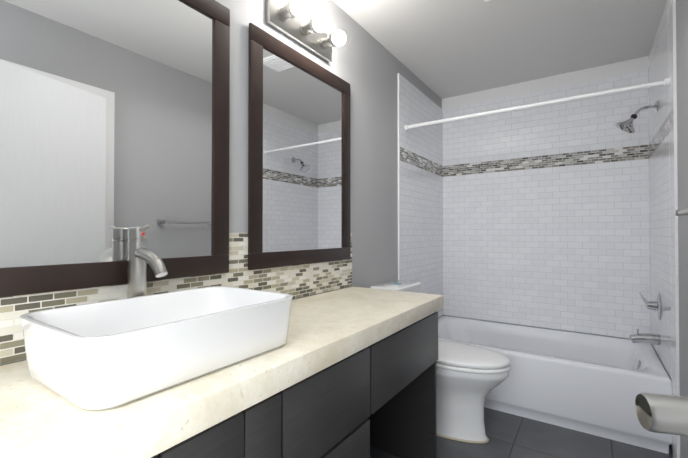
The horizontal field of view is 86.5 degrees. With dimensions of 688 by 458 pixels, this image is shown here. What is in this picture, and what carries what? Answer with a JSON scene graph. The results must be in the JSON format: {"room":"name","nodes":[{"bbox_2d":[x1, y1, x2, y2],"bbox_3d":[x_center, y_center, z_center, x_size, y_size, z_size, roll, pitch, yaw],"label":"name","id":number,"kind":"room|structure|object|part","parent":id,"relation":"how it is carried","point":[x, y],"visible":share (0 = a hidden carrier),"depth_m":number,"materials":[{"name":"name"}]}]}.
{"room":"bathroom","nodes":[
{"label":"bathroom","id":0,"kind":"room"},
{"bbox_2d":[0,0,441,365],"bbox_3d":[-0.258,-0.030,1.782,0.100,2.440,4.300,0,-1,34],"label":"wall","id":1,"kind":"structure","parent":0,"point":[366,65],"depth_m":2.23,"materials":[{"name":"grey paint"}]},
{"bbox_2d":[0,0,229,297],"bbox_3d":[-0.652,-0.341,1.083,0.016,1.005,0.754,0,-1,34],"label":"mirror","id":2,"kind":"object","parent":1,"relation":"attached to","point":[114,120],"visible":1,"depth_m":1.05,"materials":[{"name":"brown wood"}]},
{"bbox_2d":[0,233,351,364],"bbox_3d":[-0.476,0.170,1.360,0.008,0.309,1.860,0,-1,34],"label":"backsplash","id":3,"kind":"structure","parent":1,"relation":"attached to","point":[299,281],"depth_m":1.35,"materials":[{"name":"tile"}]},
{"bbox_2d":[248,23,350,269],"bbox_3d":[-0.176,-0.333,1.789,0.016,1.005,0.744,0,-1,34],"label":"mirror","id":4,"kind":"object","parent":1,"relation":"attached to","point":[299,209],"visible":0.98,"depth_m":1.71,"materials":[{"name":"brown wood"}]},
{"label":"glass","id":5,"kind":"part","parent":4,"relation":"part of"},
{"bbox_2d":[266,0,345,62],"bbox_3d":[-0.146,-0.956,1.726,0.158,0.130,0.455,0,-1,34],"label":"sconce","id":6,"kind":"object","parent":1,"relation":"attached to","point":[290,20],"visible":1,"depth_m":1.70,"materials":[{"name":"silver metal"}]},
{"bbox_2d":[277,2,295,21],"bbox_3d":[-0.251,-0.957,1.613,0.061,0.064,0.064,0,-1,34],"label":"socket","id":7,"kind":"object","parent":6,"relation":"attached to","point":[284,12],"depth_m":1.60,"materials":[{"name":"silver metal"}]},
{"bbox_3d":[-0.196,-0.958,1.576,0.072,0.072,0.072,0,-1,34],"label":"bulb","id":8,"kind":"part","parent":6,"relation":"part of","materials":[{"name":"white glass"}]},
{"bbox_2d":[300,19,316,36],"bbox_3d":[-0.166,-0.956,1.739,0.061,0.064,0.064,0,-1,34],"label":"socket","id":9,"kind":"object","parent":6,"relation":"attached to","point":[306,28],"depth_m":1.73,"materials":[{"name":"silver metal"}]},
{"bbox_3d":[-0.111,-0.956,1.702,0.072,0.072,0.072,0,-1,34],"label":"bulb","id":10,"kind":"part","parent":6,"relation":"part of","materials":[{"name":"white glass"}]},
{"bbox_2d":[320,33,335,49],"bbox_3d":[-0.080,-0.955,1.866,0.061,0.064,0.064,0,-1,34],"label":"socket","id":11,"kind":"object","parent":6,"relation":"attached to","point":[326,42],"depth_m":1.86,"materials":[{"name":"silver metal"}]},
{"bbox_3d":[-0.025,-0.955,1.829,0.072,0.072,0.072,0,-1,34],"label":"bulb","id":12,"kind":"part","parent":6,"relation":"part of","materials":[{"name":"white glass"}]},
{"bbox_2d":[400,75,443,316],"bbox_3d":[0.662,0.036,3.049,0.010,2.335,0.930,0,-1,34],"label":"tiled wall","id":13,"kind":"structure","parent":1,"relation":"attached to","point":[421,148],"depth_m":3.01,"materials":[{"name":"white tile"}]},
{"bbox_2d":[398,0,679,457],"bbox_3d":[1.025,0.027,2.237,1.520,2.335,0.012,0,-1,34],"label":"trim","id":14,"kind":"structure","parent":13,"relation":"attached to","point":[675,208],"depth_m":1.82,"materials":[{"name":"white paint"}]},
{"bbox_2d":[333,0,666,98],"bbox_3d":[0.414,-1.305,1.344,1.720,0.100,4.300,0,-1,34],"label":"ceiling","id":15,"kind":"structure","parent":0,"point":[442,49],"depth_m":2.35,"materials":[{"name":"white paint"}]},
{"bbox_2d":[370,407,672,457],"bbox_3d":[0.414,1.235,1.316,1.720,0.100,4.300,0,-1,34],"label":"floor","id":16,"kind":"structure","parent":0,"point":[511,435],"depth_m":2.01,"materials":[{"name":"tile"}]},
{"bbox_2d":[156,312,437,457],"bbox_3d":[-0.257,0.785,1.193,0.527,0.795,1.840,0,-1,34],"label":"bathroom vanity","id":17,"kind":"object","parent":16,"relation":"on","point":[382,397],"depth_m":1.15,"materials":[{"name":"wood"}]},
{"bbox_2d":[0,286,443,457],"bbox_3d":[-0.247,0.355,1.200,0.540,0.065,1.865,0,-1,34],"label":"countertop","id":18,"kind":"structure","parent":17,"relation":"on","point":[339,324],"depth_m":0.74,"materials":[{"name":"beige stone"}]},
{"bbox_2d":[127,224,167,295],"bbox_3d":[-0.557,0.153,1.035,0.171,0.336,0.058,0,-1,34],"label":"faucet","id":19,"kind":"object","parent":18,"relation":"on","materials":[{"name":"silver metal"}]},
{"bbox_2d":[8,286,303,427],"bbox_3d":[-0.418,0.252,0.907,0.362,0.135,0.531,0,-1,34],"label":"sink","id":20,"kind":"object","parent":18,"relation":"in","point":[92,362],"depth_m":0.76,"materials":[{"name":"white ceramic"}]},
{"bbox_2d":[369,280,510,442],"bbox_3d":[0.583,0.772,2.214,0.788,0.845,0.396,0,-1,34],"label":"toilet","id":21,"kind":"object","parent":16,"relation":"on","point":[469,377],"visible":0.48,"depth_m":2.06,"materials":[{"name":"white ceramic"}]},
{"bbox_3d":[0.341,0.374,2.381,0.205,0.031,0.396,0,-1,34],"label":"tank lid","id":22,"kind":"part","parent":21,"relation":"part of","materials":[{"name":"white ceramic"}]},
{"bbox_3d":[0.340,0.583,2.380,0.193,0.383,0.380,0,-1,34],"label":"tank","id":23,"kind":"part","parent":21,"relation":"part of","materials":[{"name":"white ceramic"}]},
{"bbox_3d":[0.671,0.732,2.155,0.567,0.030,0.384,0,-1,34],"label":"lid","id":24,"kind":"part","parent":21,"relation":"part of","materials":[{"name":"white ceramic"}]},
{"bbox_3d":[0.673,0.761,2.153,0.571,0.022,0.392,0,-1,34],"label":"seat","id":25,"kind":"part","parent":21,"relation":"part of","materials":[{"name":"white ceramic"}]},
{"bbox_2d":[438,316,671,453],"bbox_3d":[1.328,0.999,2.676,1.514,0.400,0.822,0,-1,34],"label":"bathtub","id":26,"kind":"object","parent":16,"relation":"on","point":[592,384],"visible":0.56,"depth_m":2.25,"materials":[{"name":"white ceramic"}]},
{"bbox_2d":[442,315,628,338],"bbox_3d":[1.587,-0.016,3.072,1.720,2.440,0.100,0,-1,34],"label":"wall","id":27,"kind":"structure","parent":0,"point":[538,327],"depth_m":2.99,"materials":[{"name":"white tile"}]},
{"bbox_2d":[444,71,647,338],"bbox_3d":[1.556,-0.165,3.028,1.520,1.933,0.010,0,-1,34],"label":"tiled wall","id":28,"kind":"structure","parent":27,"relation":"attached to","point":[559,216],"depth_m":2.95,"materials":[{"name":"white tile"}]},
{"bbox_2d":[442,0,671,109],"bbox_3d":[1.294,-1.189,2.649,1.520,0.104,0.950,0,-1,34],"label":"wall strip","id":29,"kind":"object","parent":27,"relation":"attached to","point":[600,72],"visible":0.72,"depth_m":2.91,"materials":[{"name":"white paint"}]},
{"bbox_2d":[654,0,687,457],"bbox_3d":[1.086,-0.040,0.878,0.100,2.440,4.300,0,-1,34],"label":"wall","id":30,"kind":"structure","parent":0,"point":[682,76],"depth_m":1.71,"materials":[{"name":"grey paint"}]},
{"bbox_2d":[644,4,676,457],"bbox_3d":[1.914,0.027,2.206,0.010,2.335,0.930,0,-1,34],"label":"tiled wall","id":31,"kind":"structure","parent":30,"relation":"attached to","point":[658,126],"depth_m":2.14,"materials":[{"name":"white tile"}]},
{"bbox_2d":[405,78,669,129],"bbox_3d":[1.087,-0.769,2.338,1.512,0.039,0.040,0,-1,34],"label":"shower rod","id":32,"kind":"object","parent":31,"relation":"attached to","point":[665,82],"visible":0.92,"depth_m":2.24,"materials":[{"name":"white metal"}]},
{"bbox_2d":[615,101,657,132],"bbox_3d":[1.852,-0.702,2.322,0.211,0.181,0.122,0,-1,34],"label":"shower head","id":33,"kind":"object","parent":31,"relation":"attached to","point":[627,126],"visible":1,"depth_m":2.31},
{"bbox_3d":[1.888,-0.745,2.298,0.107,0.053,0.019,0,-1,34],"label":"arm","id":34,"kind":"part","parent":33,"relation":"part of"},
{"bbox_2d":[629,329,659,344],"bbox_3d":[1.878,0.677,2.289,0.149,0.091,0.068,0,-1,34],"label":"tub spout","id":35,"kind":"object","parent":31,"relation":"attached to","point":[650,338],"visible":1,"depth_m":2.27,"materials":[{"name":"silver metal"}]},
{"bbox_2d":[639,292,660,319],"bbox_3d":[1.918,0.475,2.293,0.084,0.164,0.211,0,-1,34],"label":"shower valve","id":36,"kind":"object","parent":31,"relation":"attached to","point":[655,305],"visible":1,"depth_m":2.25,"materials":[{"name":"silver metal"}]},
{"bbox_3d":[1.924,0.450,2.334,0.049,0.075,0.135,0,-1,34],"label":"lever","id":37,"kind":"part","parent":36,"relation":"part of","materials":[{"name":"silver metal"}]},
{"bbox_2d":[675,208,687,215],"bbox_3d":[1.216,-0.066,1.236,0.081,0.048,0.478,0,-1,34],"label":"towel bar","id":38,"kind":"object","parent":30,"relation":"attached to","point":[682,212],"visible":1,"depth_m":1.41,"materials":[{"name":"silver metal"}]},
{"bbox_3d":[0.591,0.150,0.469,0.223,2.030,0.747,0,-1,34],"label":"door","id":39,"kind":"structure","parent":30,"relation":"in","visible":0},
{"bbox_2d":[635,392,687,435],"bbox_3d":[0.334,0.174,0.335,0.101,0.034,0.034,0,-1,15],"label":"lever","id":40,"kind":"object","parent":39,"relation":"attached to","point":[661,413],"visible":1,"depth_m":0.33,"materials":[{"name":"silver metal"}]}
]}

